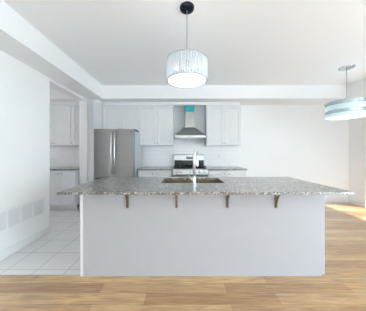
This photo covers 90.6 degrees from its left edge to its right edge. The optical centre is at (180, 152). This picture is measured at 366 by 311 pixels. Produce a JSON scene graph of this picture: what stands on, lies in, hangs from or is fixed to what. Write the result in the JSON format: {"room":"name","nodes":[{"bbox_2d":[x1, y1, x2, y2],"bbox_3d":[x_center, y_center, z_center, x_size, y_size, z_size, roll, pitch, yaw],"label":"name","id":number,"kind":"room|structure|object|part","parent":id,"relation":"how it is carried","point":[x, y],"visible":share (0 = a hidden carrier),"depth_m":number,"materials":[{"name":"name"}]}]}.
{"room":"kitchen","nodes":[
{"label":"kitchen","id":0,"kind":"room"},
{"bbox_2d":[0,204,79,274],"bbox_3d":[-1.450,1.315,3.226,5.700,0.100,2.708,0,0,0],"label":"floor tile","id":1,"kind":"structure","parent":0,"point":[56,252],"depth_m":2.27,"materials":[{"name":"white tile"}]},
{"bbox_2d":[50,170,78,209],"bbox_3d":[-2.862,0.826,4.241,1.115,0.878,0.676,0,0,0],"label":"base cabinet","id":2,"kind":"object","parent":1,"relation":"on","point":[60,180],"visible":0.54,"depth_m":3.94,"materials":[{"name":"paint"}]},
{"bbox_3d":[-2.835,0.776,3.939,0.427,0.767,0.019,0,0,0],"label":"door","id":3,"kind":"part","parent":2,"relation":"part of","materials":[{"name":"paint"}]},
{"bbox_2d":[50,167,78,169],"bbox_3d":[-2.866,0.370,4.238,1.147,0.030,0.666,0,0,0],"label":"countertop","id":4,"kind":"structure","parent":2,"relation":"on","point":[51,168],"depth_m":4.02,"materials":[{"name":"grey stone"}]},
{"bbox_3d":[-2.462,0.776,3.939,0.312,0.767,0.019,0,0,0],"label":"door","id":5,"kind":"part","parent":2,"relation":"part of","materials":[{"name":"paint"}]},
{"bbox_2d":[93,100,102,179],"bbox_3d":[-1.863,0.072,4.215,0.022,2.385,0.729,0,0,0],"label":"panel","id":6,"kind":"object","parent":1,"relation":"on","point":[97,107],"visible":0.29,"depth_m":3.97,"materials":[{"name":"paint"}]},
{"bbox_2d":[94,129,141,179],"bbox_3d":[-1.372,0.387,4.040,0.826,1.757,0.840,0,0,0],"label":"refrigerator","id":7,"kind":"object","parent":1,"relation":"on","point":[117,152],"visible":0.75,"depth_m":3.70,"materials":[{"name":"metal"}]},
{"bbox_3d":[-1.581,0.025,3.735,0.409,1.010,0.070,0,0,0],"label":"door","id":8,"kind":"part","parent":7,"relation":"part of","materials":[{"name":"metal"}]},
{"bbox_3d":[-1.408,0.005,3.665,0.025,0.883,0.089,0,0,0],"label":"handle","id":9,"kind":"part","parent":7,"relation":"part of","materials":[{"name":"metal"}]},
{"bbox_3d":[-1.338,0.005,3.665,0.025,0.883,0.089,0,0,0],"label":"handle","id":10,"kind":"part","parent":7,"relation":"part of","materials":[{"name":"metal"}]},
{"bbox_3d":[-1.165,0.025,3.735,0.409,1.010,0.070,0,0,0],"label":"door","id":11,"kind":"part","parent":7,"relation":"part of","materials":[{"name":"metal"}]},
{"bbox_2d":[138,170,172,176],"bbox_3d":[-0.566,0.826,4.241,0.739,0.878,0.676,0,0,0],"label":"base cabinet","id":12,"kind":"object","parent":1,"relation":"on","point":[141,173],"visible":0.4,"depth_m":3.93,"materials":[{"name":"paint"}]},
{"bbox_3d":[-0.750,0.475,3.939,0.366,0.169,0.019,0,0,0],"label":"drawer","id":13,"kind":"part","parent":12,"relation":"part of","materials":[{"name":"paint"}]},
{"bbox_2d":[137,167,172,169],"bbox_3d":[-0.568,0.370,4.238,0.755,0.030,0.666,0,0,0],"label":"countertop","id":14,"kind":"structure","parent":12,"relation":"on","point":[141,168],"depth_m":4.02,"materials":[{"name":"grey stone"}]},
{"bbox_3d":[-0.381,0.475,3.939,0.367,0.169,0.019,0,0,0],"label":"drawer","id":15,"kind":"part","parent":12,"relation":"part of","materials":[{"name":"paint"}]},
{"bbox_2d":[172,154,207,176],"bbox_3d":[0.200,0.657,4.181,0.768,1.215,0.738,0,0,0],"label":"gas range","id":16,"kind":"object","parent":1,"relation":"on","point":[183,163],"visible":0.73,"depth_m":4.02,"materials":[{"name":"silver metal"}]},
{"bbox_2d":[172,167,207,169],"bbox_3d":[0.200,0.360,4.175,0.768,0.020,0.590,0,0,0],"label":"cooktop","id":17,"kind":"object","parent":16,"relation":"in","point":[174,168],"depth_m":3.91,"materials":[{"name":"metal"}]},
{"bbox_3d":[0.200,0.417,3.885,0.764,0.095,0.050,0,0,0],"label":"control panel","id":18,"kind":"part","parent":16,"relation":"part of","materials":[{"name":"metal"}]},
{"bbox_3d":[0.200,0.767,3.892,0.760,0.595,0.033,0,0,0],"label":"oven door","id":19,"kind":"part","parent":16,"relation":"part of","materials":[{"name":"metal"}]},
{"bbox_2d":[80,195,324,275],"bbox_3d":[0.232,0.823,2.235,2.523,0.885,0.775,0,0,0],"label":"kitchen island","id":20,"kind":"object","parent":1,"relation":"on","point":[201,236],"visible":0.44,"depth_m":1.85,"materials":[{"name":"paint"}]},
{"bbox_3d":[-1.017,0.823,2.224,0.026,0.885,0.753,0,0,0],"label":"panel","id":21,"kind":"part","parent":20,"relation":"part of","materials":[{"name":"paint"}]},
{"bbox_2d":[125,195,128,207],"bbox_3d":[-0.545,0.472,1.766,0.026,0.190,0.170,0,0,0],"label":"support bracket","id":22,"kind":"object","parent":20,"relation":"attached to","point":[126,196],"visible":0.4,"depth_m":1.83,"materials":[{"name":"brown metal"}]},
{"bbox_2d":[175,195,177,207],"bbox_3d":[-0.045,0.472,1.766,0.026,0.190,0.170,0,0,0],"label":"support bracket","id":23,"kind":"object","parent":20,"relation":"attached to","point":[176,196],"visible":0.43,"depth_m":1.84,"materials":[{"name":"brown metal"}]},
{"bbox_2d":[56,177,354,194],"bbox_3d":[0.221,0.366,2.126,2.666,0.022,1.019,0,0,0],"label":"island countertop","id":24,"kind":"structure","parent":20,"relation":"on","point":[105,185],"depth_m":1.84,"materials":[{"name":"grey stone"}]},
{"bbox_2d":[163,180,221,182],"bbox_3d":[0.141,0.481,2.313,0.753,0.207,0.425,0,0,0],"label":"sink","id":25,"kind":"object","parent":24,"relation":"in","point":[164,181],"visible":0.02,"depth_m":2.52,"materials":[{"name":"metal"}]},
{"bbox_2d":[188,149,198,184],"bbox_3d":[0.171,0.160,2.097,0.098,0.390,0.209,0,0,33],"label":"kitchen faucet","id":26,"kind":"object","parent":24,"relation":"on","point":[195,153],"visible":1,"depth_m":2.01,"materials":[{"name":"silver metal"}]},
{"bbox_2d":[226,195,229,207],"bbox_3d":[0.475,0.472,1.766,0.026,0.190,0.170,0,0,0],"label":"support bracket","id":27,"kind":"object","parent":20,"relation":"attached to","point":[227,196],"visible":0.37,"depth_m":1.83,"materials":[{"name":"brown metal"}]},
{"bbox_2d":[275,195,279,207],"bbox_3d":[0.970,0.472,1.766,0.026,0.190,0.170,0,0,0],"label":"support bracket","id":28,"kind":"object","parent":20,"relation":"attached to","point":[276,196],"visible":0.41,"depth_m":1.83,"materials":[{"name":"brown metal"}]},
{"bbox_3d":[1.470,0.823,2.239,0.046,0.885,0.723,0,0,0],"label":"panel","id":29,"kind":"part","parent":20,"relation":"part of","materials":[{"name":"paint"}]},
{"bbox_2d":[208,170,245,176],"bbox_3d":[1.004,0.826,4.241,0.817,0.878,0.676,0,0,0],"label":"base cabinet","id":30,"kind":"object","parent":1,"relation":"on","point":[211,173],"visible":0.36,"depth_m":3.93,"materials":[{"name":"paint"}]},
{"bbox_3d":[0.798,0.475,3.939,0.401,0.169,0.019,0,0,0],"label":"drawer","id":31,"kind":"part","parent":30,"relation":"part of","materials":[{"name":"paint"}]},
{"bbox_2d":[206,167,246,169],"bbox_3d":[1.012,0.370,4.238,0.845,0.030,0.666,0,0,0],"label":"countertop","id":32,"kind":"structure","parent":30,"relation":"on","point":[209,168],"depth_m":4.02,"materials":[{"name":"grey stone"}]},
{"bbox_3d":[1.206,0.475,3.939,0.410,0.169,0.019,0,0,0],"label":"drawer","id":33,"kind":"part","parent":30,"relation":"part of","materials":[{"name":"paint"}]},
{"bbox_2d":[0,50,88,251],"bbox_3d":[-2.205,-0.068,0.830,0.170,2.865,7.500,0,0,0],"label":"wall","id":34,"kind":"structure","parent":0,"point":[24,91],"depth_m":2.48,"materials":[{"name":"paint"}]},
{"bbox_2d":[0,197,43,232],"bbox_3d":[-2.113,0.815,2.388,0.012,0.250,0.805,0,0,0],"label":"air vent","id":35,"kind":"object","parent":34,"relation":"in","point":[12,217],"visible":1,"depth_m":2.38,"materials":[{"name":"metal"}]},
{"bbox_3d":[-2.116,0.815,2.102,0.006,0.205,0.170,0,0,0],"label":"louver panel","id":36,"kind":"part","parent":35,"relation":"part of","materials":[{"name":"paint"}]},
{"bbox_3d":[-2.116,0.815,2.295,0.006,0.205,0.170,0,0,0],"label":"louver panel","id":37,"kind":"part","parent":35,"relation":"part of","materials":[{"name":"paint"}]},
{"bbox_3d":[-2.116,0.815,2.487,0.006,0.205,0.170,0,0,0],"label":"louver panel","id":38,"kind":"part","parent":35,"relation":"part of","materials":[{"name":"paint"}]},
{"bbox_3d":[-2.116,0.815,2.680,0.006,0.205,0.170,0,0,0],"label":"louver panel","id":39,"kind":"part","parent":35,"relation":"part of","materials":[{"name":"paint"}]},
{"bbox_2d":[0,225,49,260],"bbox_3d":[-2.113,1.215,0.085,0.014,0.100,5.670,0,0,0],"label":"baseboard","id":40,"kind":"structure","parent":34,"relation":"attached to","point":[10,250],"depth_m":2.41,"materials":[{"name":"paint"}]},
{"bbox_2d":[50,102,78,104],"bbox_3d":[-3.295,-1.171,4.330,2.010,0.069,0.040,0,0,0],"label":"trim","id":41,"kind":"structure","parent":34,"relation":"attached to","point":[51,103],"depth_m":4.31,"materials":[{"name":"paint"}]},
{"bbox_2d":[50,87,78,101],"bbox_3d":[-3.295,-1.353,4.310,2.010,0.295,0.540,0,0,0],"label":"ceiling","id":42,"kind":"structure","parent":0,"point":[55,95],"depth_m":4.04,"materials":[{"name":"paint"}]},
{"bbox_2d":[89,100,102,181],"bbox_3d":[-1.998,0.030,4.365,0.245,2.470,0.430,0,0,0],"label":"wall","id":43,"kind":"structure","parent":0,"point":[90,101],"depth_m":4.15,"materials":[{"name":"paint"}]},
{"bbox_2d":[103,102,239,104],"bbox_3d":[-0.218,-1.171,4.330,3.263,0.069,0.040,0,0,0],"label":"trim","id":44,"kind":"structure","parent":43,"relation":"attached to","point":[104,103],"depth_m":4.31,"materials":[{"name":"paint"}]},
{"bbox_2d":[0,203,365,310],"bbox_3d":[1.065,1.315,0.915,6.370,0.100,7.330,0,0,0],"label":"floor","id":45,"kind":"structure","parent":0,"point":[342,287],"depth_m":1.67,"materials":[{"name":"brown wood"}]},
{"bbox_2d":[0,0,365,104],"bbox_3d":[1.065,-1.353,0.915,6.370,0.295,7.330,0,0,0],"label":"soffit","id":46,"kind":"structure","parent":0,"point":[244,94],"depth_m":4.04,"materials":[{"name":"paint"}]},
{"bbox_2d":[3,0,365,84],"bbox_3d":[-0.040,-1.560,0.915,8.920,0.120,7.670,0,0,0],"label":"ceiling","id":47,"kind":"structure","parent":0,"point":[116,42],"depth_m":2.34,"materials":[{"name":"paint"}]},
{"bbox_2d":[166,1,207,88],"bbox_3d":[0.062,-1.117,1.870,0.424,0.764,0.424,0,0,0],"label":"pendant lamp","id":48,"kind":"object","parent":47,"relation":"hanging from","point":[186,79],"visible":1,"depth_m":1.74,"materials":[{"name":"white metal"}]},
{"bbox_2d":[168,73,205,87],"bbox_3d":[0.062,-0.741,1.870,0.392,0.004,0.392,0,0,0],"label":"diffuser","id":49,"kind":"object","parent":48,"relation":"attached to","point":[178,80],"depth_m":1.86,"materials":[{"name":"white plastic"}]},
{"bbox_2d":[166,50,207,83],"bbox_3d":[0.062,-0.839,1.870,0.424,0.194,0.424,0,0,0],"label":"shade","id":50,"kind":"object","parent":48,"relation":"hanging from","point":[174,75],"depth_m":1.72,"materials":[{"name":"white fabric"}]},
{"bbox_2d":[325,64,365,120],"bbox_3d":[2.920,-1.058,3.190,0.612,0.884,0.612,0,0,0],"label":"pendant lamp","id":51,"kind":"object","parent":47,"relation":"hanging from","point":[354,107],"visible":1,"depth_m":3.05,"materials":[{"name":"white glass"}]},
{"bbox_2d":[327,114,365,119],"bbox_3d":[2.920,-0.630,3.190,0.584,0.004,0.584,0,0,0],"label":"diffuser","id":52,"kind":"object","parent":51,"relation":"attached to","point":[333,116],"depth_m":3.16,"materials":[{"name":"white plastic"}]},
{"bbox_2d":[50,105,348,198],"bbox_3d":[-0.040,-0.068,4.661,8.920,2.865,0.178,0,0,0],"label":"wall","id":53,"kind":"structure","parent":0,"point":[292,141],"depth_m":4.58,"materials":[{"name":"paint"}]},
{"bbox_2d":[50,105,70,145],"bbox_3d":[-2.996,-0.642,4.397,0.808,0.955,0.348,0,0,0],"label":"upper cabinet","id":54,"kind":"object","parent":53,"relation":"attached to","point":[60,115],"visible":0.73,"depth_m":4.26,"materials":[{"name":"paint"}]},
{"bbox_3d":[-3.198,-0.632,4.260,0.401,0.932,0.019,0,0,0],"label":"door","id":55,"kind":"part","parent":54,"relation":"part of","materials":[{"name":"paint"}]},
{"bbox_2d":[71,105,78,145],"bbox_3d":[-2.441,-0.642,4.397,0.298,0.955,0.348,0,0,0],"label":"upper cabinet","id":56,"kind":"object","parent":53,"relation":"attached to","point":[74,108],"visible":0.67,"depth_m":4.26,"materials":[{"name":"paint"}]},
{"bbox_2d":[102,105,138,130],"bbox_3d":[-1.419,-0.815,4.397,0.862,0.610,0.348,0,0,0],"label":"upper cabinet","id":57,"kind":"object","parent":53,"relation":"attached to","point":[113,116],"visible":0.84,"depth_m":4.26,"materials":[{"name":"paint"}]},
{"bbox_3d":[-1.635,-0.804,4.260,0.428,0.587,0.019,0,0,0],"label":"door","id":58,"kind":"part","parent":57,"relation":"part of","materials":[{"name":"paint"}]},
{"bbox_3d":[-1.204,-0.804,4.260,0.428,0.587,0.019,0,0,0],"label":"door","id":59,"kind":"part","parent":57,"relation":"part of","materials":[{"name":"paint"}]},
{"bbox_2d":[139,105,173,145],"bbox_3d":[-0.582,-0.642,4.397,0.808,0.955,0.348,0,0,0],"label":"upper cabinet","id":60,"kind":"object","parent":53,"relation":"attached to","point":[156,122],"visible":0.98,"depth_m":4.26,"materials":[{"name":"paint"}]},
{"bbox_3d":[-0.784,-0.632,4.260,0.401,0.932,0.019,0,0,0],"label":"door","id":61,"kind":"part","parent":60,"relation":"part of","materials":[{"name":"paint"}]},
{"bbox_3d":[-0.380,-0.632,4.260,0.401,0.932,0.019,0,0,0],"label":"door","id":62,"kind":"part","parent":60,"relation":"part of","materials":[{"name":"paint"}]},
{"bbox_2d":[174,106,205,138],"bbox_3d":[0.205,-0.723,4.316,0.710,0.792,0.525,0,0,0],"label":"range hood","id":63,"kind":"object","parent":53,"relation":"attached to","point":[189,131],"visible":1,"depth_m":4.23,"materials":[{"name":"metal"}]},
{"bbox_2d":[205,105,240,145],"bbox_3d":[1.006,-0.642,4.397,0.814,0.955,0.348,0,0,0],"label":"upper cabinet","id":64,"kind":"object","parent":53,"relation":"attached to","point":[222,122],"visible":1,"depth_m":4.26,"materials":[{"name":"paint"}]},
{"bbox_3d":[0.802,-0.632,4.260,0.404,0.932,0.019,0,0,0],"label":"door","id":65,"kind":"part","parent":64,"relation":"part of","materials":[{"name":"paint"}]},
{"bbox_3d":[1.210,-0.632,4.260,0.404,0.932,0.019,0,0,0],"label":"door","id":66,"kind":"part","parent":64,"relation":"part of","materials":[{"name":"paint"}]},
{"bbox_2d":[325,199,348,202],"bbox_3d":[2.845,1.215,4.573,2.810,0.100,0.014,0,0,0],"label":"baseboard","id":67,"kind":"structure","parent":53,"relation":"attached to","point":[326,200],"depth_m":4.57,"materials":[{"name":"paint"}]},
{"bbox_2d":[349,118,361,201],"bbox_3d":[4.335,-0.068,0.830,0.170,2.865,7.500,0,0,0],"label":"wall","id":68,"kind":"structure","parent":0,"point":[355,125],"depth_m":4.41,"materials":[{"name":"paint"}]},
{"bbox_2d":[349,199,361,205],"bbox_3d":[4.243,1.215,4.401,0.014,0.100,0.331,0,0,0],"label":"baseboard","id":69,"kind":"structure","parent":68,"relation":"attached to","point":[355,202],"depth_m":4.39,"materials":[{"name":"paint"}]},
{"bbox_2d":[362,117,365,207],"bbox_3d":[4.241,0.190,3.350,0.018,2.150,1.764,0,0,0],"label":"trim","id":70,"kind":"structure","parent":68,"relation":"attached to","point":[364,118],"depth_m":4.17,"materials":[{"name":"paint"}]}
]}

